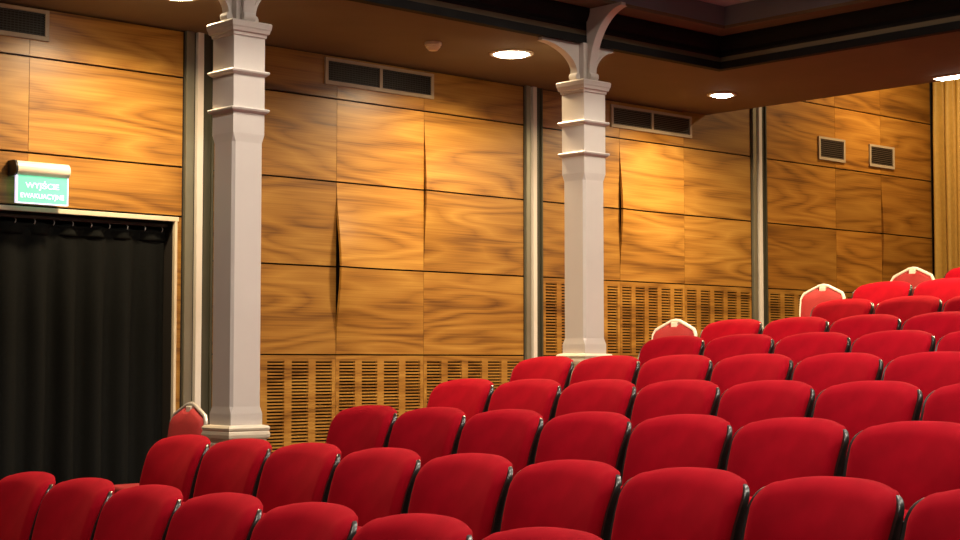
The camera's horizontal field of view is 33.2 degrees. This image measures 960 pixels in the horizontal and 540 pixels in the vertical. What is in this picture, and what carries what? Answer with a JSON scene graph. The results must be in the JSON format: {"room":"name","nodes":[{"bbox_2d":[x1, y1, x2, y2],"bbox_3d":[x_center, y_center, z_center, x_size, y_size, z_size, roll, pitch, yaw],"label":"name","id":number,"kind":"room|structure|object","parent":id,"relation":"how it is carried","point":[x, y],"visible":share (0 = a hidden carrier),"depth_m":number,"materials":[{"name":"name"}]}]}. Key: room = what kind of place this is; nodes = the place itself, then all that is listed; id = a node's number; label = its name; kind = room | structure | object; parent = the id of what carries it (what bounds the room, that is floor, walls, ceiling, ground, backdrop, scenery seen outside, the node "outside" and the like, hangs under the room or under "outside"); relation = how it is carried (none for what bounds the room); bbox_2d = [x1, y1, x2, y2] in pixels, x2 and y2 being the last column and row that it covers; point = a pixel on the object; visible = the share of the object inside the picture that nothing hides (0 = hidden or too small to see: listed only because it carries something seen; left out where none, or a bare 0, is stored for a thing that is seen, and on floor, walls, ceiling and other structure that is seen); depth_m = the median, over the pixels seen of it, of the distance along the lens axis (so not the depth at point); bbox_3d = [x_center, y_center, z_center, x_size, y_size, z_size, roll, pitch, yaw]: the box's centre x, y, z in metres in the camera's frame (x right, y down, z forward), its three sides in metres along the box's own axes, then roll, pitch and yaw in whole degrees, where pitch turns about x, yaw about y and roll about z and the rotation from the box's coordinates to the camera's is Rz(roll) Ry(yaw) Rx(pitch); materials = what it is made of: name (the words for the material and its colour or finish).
{"room":"auditorium","nodes":[
{"label":"auditorium","id":0,"kind":"room"},
{"bbox_2d":[0,2,934,453],"bbox_3d":[0.320,-0.367,12.693,15.600,5.020,0.310,3,-4,-43],"label":"wall","id":1,"kind":"structure","parent":0,"point":[392,224],"depth_m":11.96,"materials":[{"name":"brown wood"}]},
{"bbox_2d":[0,3,49,41],"bbox_3d":[-3.020,-1.515,9.541,1.015,0.190,0.015,3,-4,-43],"label":"air vent","id":2,"kind":"object","parent":1,"relation":"in","point":[15,21],"visible":1,"depth_m":9.77,"materials":[{"name":"black metal"}]},
{"bbox_2d":[8,160,70,205],"bbox_3d":[-2.665,-0.523,9.740,0.357,0.258,0.117,3,-4,-43],"label":"exit sign","id":3,"kind":"object","parent":1,"relation":"attached to","point":[39,183],"visible":1,"depth_m":9.71,"materials":[{"name":"green plastic"}]},
{"bbox_2d":[0,217,153,229],"bbox_3d":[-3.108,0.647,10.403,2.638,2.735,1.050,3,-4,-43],"label":"curtain rod","id":4,"kind":"structure","parent":1,"relation":"in","point":[22,220],"depth_m":11.29,"materials":[{"name":"black metal"}]},
{"bbox_2d":[0,213,167,484],"bbox_3d":[-2.640,0.687,9.892,1.615,2.035,0.090,3,-4,-43],"label":"curtain","id":5,"kind":"object","parent":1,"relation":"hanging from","point":[81,307],"visible":0.84,"depth_m":10.04,"materials":[{"name":"black fabric"}]},
{"bbox_2d":[0,205,178,416],"bbox_3d":[-2.588,0.672,9.835,1.696,2.098,0.030,3,-4,-43],"label":"door frame","id":6,"kind":"structure","parent":1,"relation":"in","point":[175,220],"depth_m":10.38,"materials":[{"name":"beige paint"}]},
{"bbox_2d":[179,31,213,424],"bbox_3d":[-1.856,0.030,10.542,0.244,3.194,0.052,3,-4,-43],"label":"pilaster","id":7,"kind":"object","parent":1,"relation":"attached to","point":[197,166],"depth_m":10.55,"materials":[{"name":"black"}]},
{"bbox_2d":[324,57,433,98],"bbox_3d":[-0.718,-1.385,11.654,1.010,0.190,0.015,3,-4,-43],"label":"air vent","id":8,"kind":"object","parent":1,"relation":"in","point":[339,72],"visible":1,"depth_m":11.64,"materials":[{"name":"black metal"}]},
{"bbox_2d":[521,86,542,359],"bbox_3d":[0.416,-0.050,12.640,0.209,2.794,0.052,3,-4,-43],"label":"pilaster","id":9,"kind":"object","parent":1,"relation":"attached to","point":[532,124],"depth_m":12.64,"materials":[{"name":"black"}]},
{"bbox_2d":[610,104,691,137],"bbox_3d":[1.460,-1.258,13.654,1.030,0.190,0.015,3,-4,-43],"label":"air vent","id":10,"kind":"object","parent":1,"relation":"in","point":[624,117],"visible":1,"depth_m":13.64,"materials":[{"name":"black metal"}]},
{"bbox_2d":[748,106,768,330],"bbox_3d":[2.530,-0.897,14.636,0.234,3.740,0.052,3,-4,-43],"label":"trim","id":11,"kind":"structure","parent":1,"relation":"attached to","point":[758,116],"depth_m":14.59,"materials":[{"name":"black"}]},
{"bbox_2d":[818,136,845,162],"bbox_3d":[3.367,-1.152,15.404,0.430,0.222,0.015,3,-4,-43],"label":"air vent","id":12,"kind":"object","parent":1,"relation":"in","point":[829,149],"visible":1,"depth_m":15.40,"materials":[{"name":"black"}]},
{"bbox_2d":[869,144,894,169],"bbox_3d":[3.987,-1.123,15.974,0.435,0.220,0.015,3,-4,-43],"label":"air vent","id":13,"kind":"object","parent":1,"relation":"in","point":[879,156],"visible":1,"depth_m":15.98,"materials":[{"name":"black"}]},
{"bbox_2d":[932,78,959,278],"bbox_3d":[5.669,-0.931,15.481,0.150,2.894,2.997,3,-4,-43],"label":"curtain","id":14,"kind":"object","parent":1,"relation":"hanging from","point":[946,94],"visible":0.63,"depth_m":16.45,"materials":[{"name":"yellow fabric"}]},
{"bbox_2d":[0,0,959,114],"bbox_3d":[2.338,-2.562,5.723,10.980,1.432,13.030,3,-4,-43],"label":"ceiling","id":15,"kind":"structure","parent":0,"point":[340,28],"depth_m":11.44,"materials":[{"name":"paint"}]},
{"bbox_2d":[425,41,441,50],"bbox_3d":[-0.319,-1.518,10.939,0.116,0.058,0.116,3,-4,-43],"label":"smoke detector","id":16,"kind":"object","parent":15,"relation":"attached to","point":[430,45],"visible":1,"depth_m":10.90,"materials":[{"name":"beige plastic"}]},
{"bbox_2d":[489,49,533,58],"bbox_3d":[0.222,-1.511,11.341,0.318,0.025,0.318,3,-4,-43],"label":"recessed light","id":17,"kind":"object","parent":15,"relation":"in","point":[508,53],"visible":1,"depth_m":11.29,"materials":[{"name":"beige"}]},
{"bbox_2d":[348,0,959,71],"bbox_3d":[2.247,-2.024,4.608,9.380,0.240,11.560,3,-4,-43],"label":"trim","id":18,"kind":"structure","parent":15,"relation":"attached to","point":[548,11],"depth_m":11.06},
{"bbox_2d":[555,0,909,35],"bbox_3d":[2.247,-2.156,4.616,9.380,0.024,11.560,3,-4,-43],"label":"trim","id":19,"kind":"structure","parent":18,"relation":"attached to","point":[638,12],"depth_m":11.22,"materials":[{"name":"paint"}]},
{"bbox_2d":[707,92,736,97],"bbox_3d":[1.964,-1.412,13.077,0.244,0.025,0.244,3,-4,-43],"label":"recessed light","id":20,"kind":"object","parent":15,"relation":"in","point":[717,94],"visible":1,"depth_m":13.02,"materials":[{"name":"beige"}]},
{"bbox_2d":[932,73,959,80],"bbox_3d":[3.924,-1.486,11.873,0.140,0.014,1.250,3,-4,-43],"label":"recessed light","id":21,"kind":"object","parent":15,"relation":"in","point":[953,76],"visible":1,"depth_m":12.23,"materials":[{"name":"beige"}]},
{"bbox_2d":[935,75,959,80],"bbox_3d":[3.924,-1.481,11.872,0.110,0.004,1.230,3,-4,-43],"label":"diffuser","id":22,"kind":"object","parent":21,"relation":"attached to","point":[947,77],"depth_m":12.23,"materials":[{"name":"beige plastic"}]},
{"bbox_2d":[699,0,753,6],"bbox_3d":[1.874,-2.363,4.182,10.230,0.060,11.410,3,-4,-43],"label":"ceiling","id":23,"kind":"structure","parent":0,"point":[724,3],"depth_m":11.49,"materials":[{"name":"brown paint"}]},
{"bbox_2d":[612,0,853,25],"bbox_3d":[2.242,-2.244,4.514,9.230,0.140,11.410,3,-4,-43],"label":"trim","id":24,"kind":"structure","parent":23,"relation":"attached to","point":[695,9],"depth_m":11.37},
{"bbox_3d":[3.780,1.107,6.991,18.100,2.226,13.250,3,-4,-43],"label":"floor","id":25,"kind":"structure","parent":0,"visible":0},
{"bbox_2d":[0,471,55,539],"bbox_3d":[-2.074,1.341,6.918,0.415,0.924,0.576,3,-4,-38],"label":"seat","id":26,"kind":"object","parent":25,"relation":"on","point":[22,494],"visible":0.95,"depth_m":6.92,"materials":[{"name":"red fabric"}]},
{"bbox_2d":[31,477,114,539],"bbox_3d":[-1.717,1.308,6.455,0.415,0.924,0.576,3,-4,-38],"label":"seat","id":27,"kind":"object","parent":25,"relation":"on","point":[71,509],"visible":0.92,"depth_m":6.52,"materials":[{"name":"red fabric"}]},
{"bbox_2d":[93,484,182,539],"bbox_3d":[-1.359,1.275,5.992,0.415,0.924,0.576,3,-4,-38],"label":"seat","id":28,"kind":"object","parent":25,"relation":"on","point":[141,512],"visible":0.96,"depth_m":6.06,"materials":[{"name":"red fabric"}]},
{"bbox_2d":[114,402,207,493],"bbox_3d":[-1.899,1.237,9.406,0.499,0.925,0.431,3,-4,-40],"label":"banquet chair","id":29,"kind":"object","parent":25,"relation":"on","point":[188,419],"visible":0.34,"depth_m":9.50,"materials":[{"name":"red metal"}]},
{"bbox_2d":[139,434,210,501],"bbox_3d":[-1.574,1.276,7.888,0.415,0.924,0.576,3,-4,-38],"label":"seat","id":30,"kind":"object","parent":25,"relation":"on","point":[175,461],"visible":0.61,"depth_m":7.93,"materials":[{"name":"red fabric"}]},
{"bbox_2d":[165,492,262,539],"bbox_3d":[-1.001,1.242,5.530,0.415,0.924,0.576,3,-4,-38],"label":"seat","id":31,"kind":"object","parent":25,"relation":"on","point":[226,515],"visible":0.98,"depth_m":5.61,"materials":[{"name":"red fabric"}]},
{"bbox_2d":[182,438,271,503],"bbox_3d":[-1.217,1.247,7.425,0.415,0.924,0.576,3,-4,-38],"label":"seat","id":32,"kind":"object","parent":25,"relation":"on","point":[234,465],"visible":0.51,"depth_m":7.48,"materials":[{"name":"red fabric"}]},
{"bbox_2d":[201,0,271,447],"bbox_3d":[-1.386,-0.108,8.984,0.606,3.560,0.516,0,-3,0],"label":"column","id":33,"kind":"structure","parent":25,"relation":"on","point":[238,75],"depth_m":8.96,"materials":[{"name":"paint"}]},
{"bbox_2d":[256,442,340,515],"bbox_3d":[-0.859,1.218,6.963,0.415,0.924,0.576,3,-4,-38],"label":"seat","id":34,"kind":"object","parent":25,"relation":"on","point":[300,472],"visible":0.62,"depth_m":7.02,"materials":[{"name":"red fabric"}]},
{"bbox_2d":[250,502,357,539],"bbox_3d":[-0.643,1.209,5.067,0.415,0.924,0.576,3,-4,-38],"label":"seat","id":35,"kind":"object","parent":25,"relation":"on","point":[304,520],"visible":1,"depth_m":5.16,"materials":[{"name":"red fabric"}]},
{"bbox_2d":[325,405,396,460],"bbox_3d":[-0.692,1.169,8.370,0.415,0.924,0.576,3,-4,-38],"label":"seat","id":36,"kind":"object","parent":25,"relation":"on","point":[357,428],"visible":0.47,"depth_m":8.42,"materials":[{"name":"red fabric"}]},
{"bbox_2d":[327,447,420,532],"bbox_3d":[-0.501,1.188,6.500,0.415,0.924,0.576,3,-4,-38],"label":"seat","id":37,"kind":"object","parent":25,"relation":"on","point":[374,483],"visible":0.7,"depth_m":6.53,"materials":[{"name":"red fabric"}]},
{"bbox_2d":[352,513,472,539],"bbox_3d":[-0.286,1.176,4.605,0.415,0.924,0.576,3,-4,-38],"label":"seat","id":38,"kind":"object","parent":25,"relation":"on","point":[409,526],"visible":1,"depth_m":4.72,"materials":[{"name":"red fabric"}]},
{"bbox_2d":[387,407,465,468],"bbox_3d":[-0.334,1.140,7.907,0.415,0.924,0.576,3,-4,-38],"label":"seat","id":39,"kind":"object","parent":25,"relation":"on","point":[430,432],"visible":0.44,"depth_m":7.94,"materials":[{"name":"red fabric"}]},
{"bbox_2d":[407,453,512,539],"bbox_3d":[-0.143,1.159,6.037,0.415,0.924,0.576,3,-4,-38],"label":"seat","id":40,"kind":"object","parent":25,"relation":"on","point":[469,488],"visible":0.8,"depth_m":6.06,"materials":[{"name":"red fabric"}]},
{"bbox_2d":[427,378,493,422],"bbox_3d":[-0.187,1.085,9.217,0.415,0.924,0.576,3,-4,-38],"label":"seat","id":41,"kind":"object","parent":25,"relation":"on","point":[472,396],"visible":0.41,"depth_m":9.26,"materials":[{"name":"red fabric"}]},
{"bbox_2d":[456,409,542,478],"bbox_3d":[0.024,1.110,7.444,0.415,0.924,0.576,3,-4,-38],"label":"seat","id":42,"kind":"object","parent":25,"relation":"on","point":[513,435],"visible":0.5,"depth_m":7.48,"materials":[{"name":"red fabric"}]},
{"bbox_2d":[487,379,560,426],"bbox_3d":[0.171,1.056,8.754,0.415,0.924,0.576,3,-4,-38],"label":"seat","id":43,"kind":"object","parent":25,"relation":"on","point":[541,396],"visible":0.32,"depth_m":8.80,"materials":[{"name":"red fabric"}]},
{"bbox_2d":[509,356,573,392],"bbox_3d":[0.311,0.996,9.978,0.415,0.924,0.576,3,-4,-38],"label":"seat","id":44,"kind":"object","parent":25,"relation":"on","point":[559,369],"visible":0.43,"depth_m":10.03,"materials":[{"name":"red fabric"}]},
{"bbox_2d":[482,527,602,539],"bbox_3d":[0.072,1.143,4.142,0.415,0.924,0.576,3,-4,-38],"label":"seat","id":45,"kind":"object","parent":25,"relation":"on","point":[528,533],"visible":1,"depth_m":4.29,"materials":[{"name":"red fabric"}]},
{"bbox_2d":[499,459,620,539],"bbox_3d":[0.214,1.130,5.574,0.415,0.924,0.576,3,-4,-38],"label":"seat","id":46,"kind":"object","parent":25,"relation":"on","point":[582,495],"visible":0.9,"depth_m":5.62,"materials":[{"name":"red fabric"}]},
{"bbox_2d":[538,2,625,366],"bbox_3d":[0.682,-0.199,10.894,0.606,3.159,0.516,0,-3,0],"label":"column","id":47,"kind":"structure","parent":25,"relation":"on","point":[583,124],"depth_m":10.88,"materials":[{"name":"paint"}]},
{"bbox_2d":[533,411,630,475],"bbox_3d":[0.381,1.081,6.981,0.415,0.924,0.576,3,-4,-38],"label":"seat","id":48,"kind":"object","parent":25,"relation":"on","point":[600,436],"visible":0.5,"depth_m":7.04,"materials":[{"name":"red fabric"}]},
{"bbox_2d":[554,379,635,418],"bbox_3d":[0.529,1.026,8.291,0.415,0.924,0.576,3,-4,-38],"label":"seat","id":49,"kind":"object","parent":25,"relation":"on","point":[604,395],"visible":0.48,"depth_m":8.36,"materials":[{"name":"red fabric"}]},
{"bbox_2d":[568,355,639,385],"bbox_3d":[0.669,0.967,9.515,0.415,0.924,0.576,3,-4,-38],"label":"seat","id":50,"kind":"object","parent":25,"relation":"on","point":[622,367],"visible":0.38,"depth_m":9.59,"materials":[{"name":"red fabric"}]},
{"bbox_2d":[638,336,704,367],"bbox_3d":[1.164,0.882,10.347,0.415,0.924,0.576,3,-4,-38],"label":"seat","id":51,"kind":"object","parent":25,"relation":"on","point":[668,345],"visible":0.24,"depth_m":10.44,"materials":[{"name":"red fabric"}]},
{"bbox_2d":[635,355,712,394],"bbox_3d":[1.027,0.937,9.052,0.415,0.924,0.576,3,-4,-38],"label":"seat","id":52,"kind":"object","parent":25,"relation":"on","point":[670,367],"visible":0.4,"depth_m":9.14,"materials":[{"name":"red fabric"}]},
{"bbox_2d":[651,319,697,339],"bbox_3d":[1.266,0.821,11.653,0.502,0.945,0.431,3,-4,-43],"label":"seat","id":53,"kind":"object","parent":25,"relation":"on","point":[672,327],"visible":0.2,"depth_m":11.80,"materials":[{"name":"red fabric"}]},
{"bbox_2d":[630,380,719,431],"bbox_3d":[0.886,0.997,7.829,0.415,0.924,0.576,3,-4,-38],"label":"seat","id":54,"kind":"object","parent":25,"relation":"on","point":[670,397],"visible":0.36,"depth_m":7.91,"materials":[{"name":"red fabric"}]},
{"bbox_2d":[620,414,731,489],"bbox_3d":[0.739,1.052,6.519,0.415,0.924,0.576,3,-4,-38],"label":"seat","id":55,"kind":"object","parent":25,"relation":"on","point":[676,440],"visible":0.51,"depth_m":6.59,"materials":[{"name":"red fabric"}]},
{"bbox_2d":[609,467,749,539],"bbox_3d":[0.572,1.100,5.111,0.415,0.924,0.576,3,-4,-38],"label":"seat","id":56,"kind":"object","parent":25,"relation":"on","point":[675,503],"visible":1,"depth_m":5.17,"materials":[{"name":"red fabric"}]},
{"bbox_2d":[700,319,762,345],"bbox_3d":[1.690,0.801,11.242,0.415,0.924,0.576,3,-4,-38],"label":"seat","id":57,"kind":"object","parent":25,"relation":"on","point":[722,328],"visible":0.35,"depth_m":11.34,"materials":[{"name":"red fabric"}]},
{"bbox_2d":[702,334,773,368],"bbox_3d":[1.522,0.852,9.884,0.415,0.924,0.576,3,-4,-38],"label":"seat","id":58,"kind":"object","parent":25,"relation":"on","point":[718,349],"visible":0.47,"depth_m":9.98,"materials":[{"name":"red fabric"}]},
{"bbox_2d":[709,354,792,396],"bbox_3d":[1.385,0.908,8.589,0.415,0.924,0.576,3,-4,-38],"label":"seat","id":59,"kind":"object","parent":25,"relation":"on","point":[729,372],"visible":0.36,"depth_m":8.68,"materials":[{"name":"red fabric"}]},
{"bbox_2d":[715,380,814,439],"bbox_3d":[1.244,0.968,7.366,0.415,0.924,0.576,3,-4,-38],"label":"seat","id":60,"kind":"object","parent":25,"relation":"on","point":[740,405],"visible":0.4,"depth_m":7.45,"materials":[{"name":"red fabric"}]},
{"bbox_2d":[725,417,848,501],"bbox_3d":[1.097,1.022,6.056,0.415,0.924,0.576,3,-4,-38],"label":"seat","id":61,"kind":"object","parent":25,"relation":"on","point":[762,453],"visible":0.55,"depth_m":6.12,"materials":[{"name":"red fabric"}]},
{"bbox_2d":[762,317,828,346],"bbox_3d":[2.047,0.771,10.780,0.415,0.924,0.576,3,-4,-38],"label":"seat","id":62,"kind":"object","parent":25,"relation":"on","point":[779,329],"visible":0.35,"depth_m":10.88,"materials":[{"name":"red fabric"}]},
{"bbox_2d":[773,332,850,368],"bbox_3d":[1.879,0.823,9.421,0.415,0.924,0.576,3,-4,-38],"label":"seat","id":63,"kind":"object","parent":25,"relation":"on","point":[798,347],"visible":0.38,"depth_m":9.51,"materials":[{"name":"red fabric"}]},
{"bbox_2d":[799,284,845,316],"bbox_3d":[2.635,0.569,12.942,0.500,0.935,0.431,3,-5,-45],"label":"banquet chair","id":64,"kind":"object","parent":25,"relation":"on","point":[818,294],"visible":0.3,"depth_m":13.12,"materials":[{"name":"red fabric"}]},
{"bbox_2d":[741,476,904,539],"bbox_3d":[0.930,1.071,4.649,0.415,0.924,0.576,3,-4,-38],"label":"seat","id":65,"kind":"object","parent":25,"relation":"on","point":[812,507],"visible":1,"depth_m":4.72,"materials":[{"name":"red fabric"}]},
{"bbox_2d":[791,353,882,401],"bbox_3d":[1.742,0.878,8.127,0.415,0.924,0.576,3,-4,-38],"label":"seat","id":66,"kind":"object","parent":25,"relation":"on","point":[823,371],"visible":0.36,"depth_m":8.21,"materials":[{"name":"red fabric"}]},
{"bbox_2d":[810,298,873,330],"bbox_3d":[2.571,0.665,11.694,0.415,0.924,0.576,3,-4,-38],"label":"seat","id":67,"kind":"object","parent":25,"relation":"on","point":[832,311],"visible":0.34,"depth_m":11.78,"materials":[{"name":"red fabric"}]},
{"bbox_2d":[828,314,900,352],"bbox_3d":[2.405,0.742,10.317,0.415,0.924,0.576,3,-4,-38],"label":"seat","id":68,"kind":"object","parent":25,"relation":"on","point":[856,326],"visible":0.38,"depth_m":10.40,"materials":[{"name":"red fabric"}]},
{"bbox_2d":[811,380,922,476],"bbox_3d":[1.602,0.938,6.903,0.415,0.924,0.576,3,-4,-38],"label":"seat","id":69,"kind":"object","parent":25,"relation":"on","point":[857,406],"visible":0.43,"depth_m":6.96,"materials":[{"name":"red fabric"}]},
{"bbox_2d":[813,380,919,446],"bbox_3d":[1.672,0.760,6.967,0.238,0.561,0.530,3,-4,-38],"label":"cushion","id":70,"kind":"object","parent":69,"relation":"on","point":[857,406],"depth_m":6.96,"materials":[{"name":"red fabric"}]},
{"bbox_2d":[851,281,912,312],"bbox_3d":[3.075,0.545,12.544,0.415,0.924,0.576,3,-4,-38],"label":"seat","id":71,"kind":"object","parent":25,"relation":"on","point":[877,292],"visible":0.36,"depth_m":12.61,"materials":[{"name":"red fabric"}]},
{"bbox_2d":[850,330,935,378],"bbox_3d":[2.237,0.794,8.958,0.415,0.924,0.576,3,-4,-38],"label":"seat","id":72,"kind":"object","parent":25,"relation":"on","point":[889,345],"visible":0.3,"depth_m":9.02,"materials":[{"name":"red fabric"}]},
{"bbox_2d":[843,421,959,539],"bbox_3d":[1.454,0.993,5.593,0.415,0.924,0.576,3,-4,-38],"label":"seat","id":73,"kind":"object","parent":25,"relation":"on","point":[918,460],"visible":0.58,"depth_m":5.66,"materials":[{"name":"red fabric"}]},
{"bbox_2d":[873,295,942,327],"bbox_3d":[2.928,0.636,11.232,0.415,0.924,0.576,3,-4,-38],"label":"seat","id":74,"kind":"object","parent":25,"relation":"on","point":[904,308],"visible":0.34,"depth_m":11.29,"materials":[{"name":"red fabric"}]},
{"bbox_2d":[890,267,934,292],"bbox_3d":[3.482,0.434,13.404,0.502,0.945,0.431,3,-4,-43],"label":"banquet chair","id":75,"kind":"object","parent":25,"relation":"on","point":[914,276],"visible":0.18,"depth_m":13.54,"materials":[{"name":"red fabric"}]},
{"bbox_2d":[881,351,959,420],"bbox_3d":[2.100,0.849,7.664,0.415,0.924,0.576,3,-4,-38],"label":"seat","id":76,"kind":"object","parent":25,"relation":"on","point":[928,371],"visible":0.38,"depth_m":7.76,"materials":[{"name":"red fabric"}]},
{"bbox_2d":[900,489,959,539],"bbox_3d":[1.288,1.042,4.186,0.415,0.924,0.576,3,-4,-38],"label":"seat","id":77,"kind":"object","parent":25,"relation":"on","point":[936,516],"visible":1,"depth_m":4.39,"materials":[{"name":"red fabric"}]},
{"bbox_2d":[901,311,959,350],"bbox_3d":[2.763,0.713,9.854,0.415,0.924,0.576,3,-4,-38],"label":"seat","id":78,"kind":"object","parent":25,"relation":"on","point":[939,324],"visible":0.25,"depth_m":9.96,"materials":[{"name":"red fabric"}]},
{"bbox_2d":[912,278,959,308],"bbox_3d":[3.432,0.515,12.081,0.415,0.924,0.576,3,-4,-38],"label":"seat","id":79,"kind":"object","parent":25,"relation":"on","point":[945,289],"visible":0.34,"depth_m":12.19,"materials":[{"name":"red fabric"}]},
{"bbox_2d":[920,383,959,423],"bbox_3d":[1.960,0.909,6.440,0.415,0.924,0.576,3,-4,-38],"label":"seat","id":80,"kind":"object","parent":25,"relation":"on","point":[942,404],"visible":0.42,"depth_m":6.64,"materials":[{"name":"red fabric"}]},
{"bbox_2d":[935,331,959,351],"bbox_3d":[2.595,0.764,8.495,0.415,0.924,0.576,3,-4,-38],"label":"seat","id":81,"kind":"object","parent":25,"relation":"on","point":[951,341],"visible":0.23,"depth_m":8.71,"materials":[{"name":"red fabric"}]},
{"bbox_2d":[942,296,959,311],"bbox_3d":[3.286,0.607,10.769,0.415,0.924,0.576,3,-4,-38],"label":"seat","id":82,"kind":"object","parent":25,"relation":"on","point":[953,304],"visible":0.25,"depth_m":10.99,"materials":[{"name":"red fabric"}]},
{"bbox_2d":[944,267,959,277],"bbox_3d":[3.923,0.411,12.963,0.415,0.924,0.576,3,-4,-38],"label":"seat","id":83,"kind":"object","parent":25,"relation":"on","point":[954,273],"visible":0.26,"depth_m":13.18,"materials":[{"name":"red fabric"}]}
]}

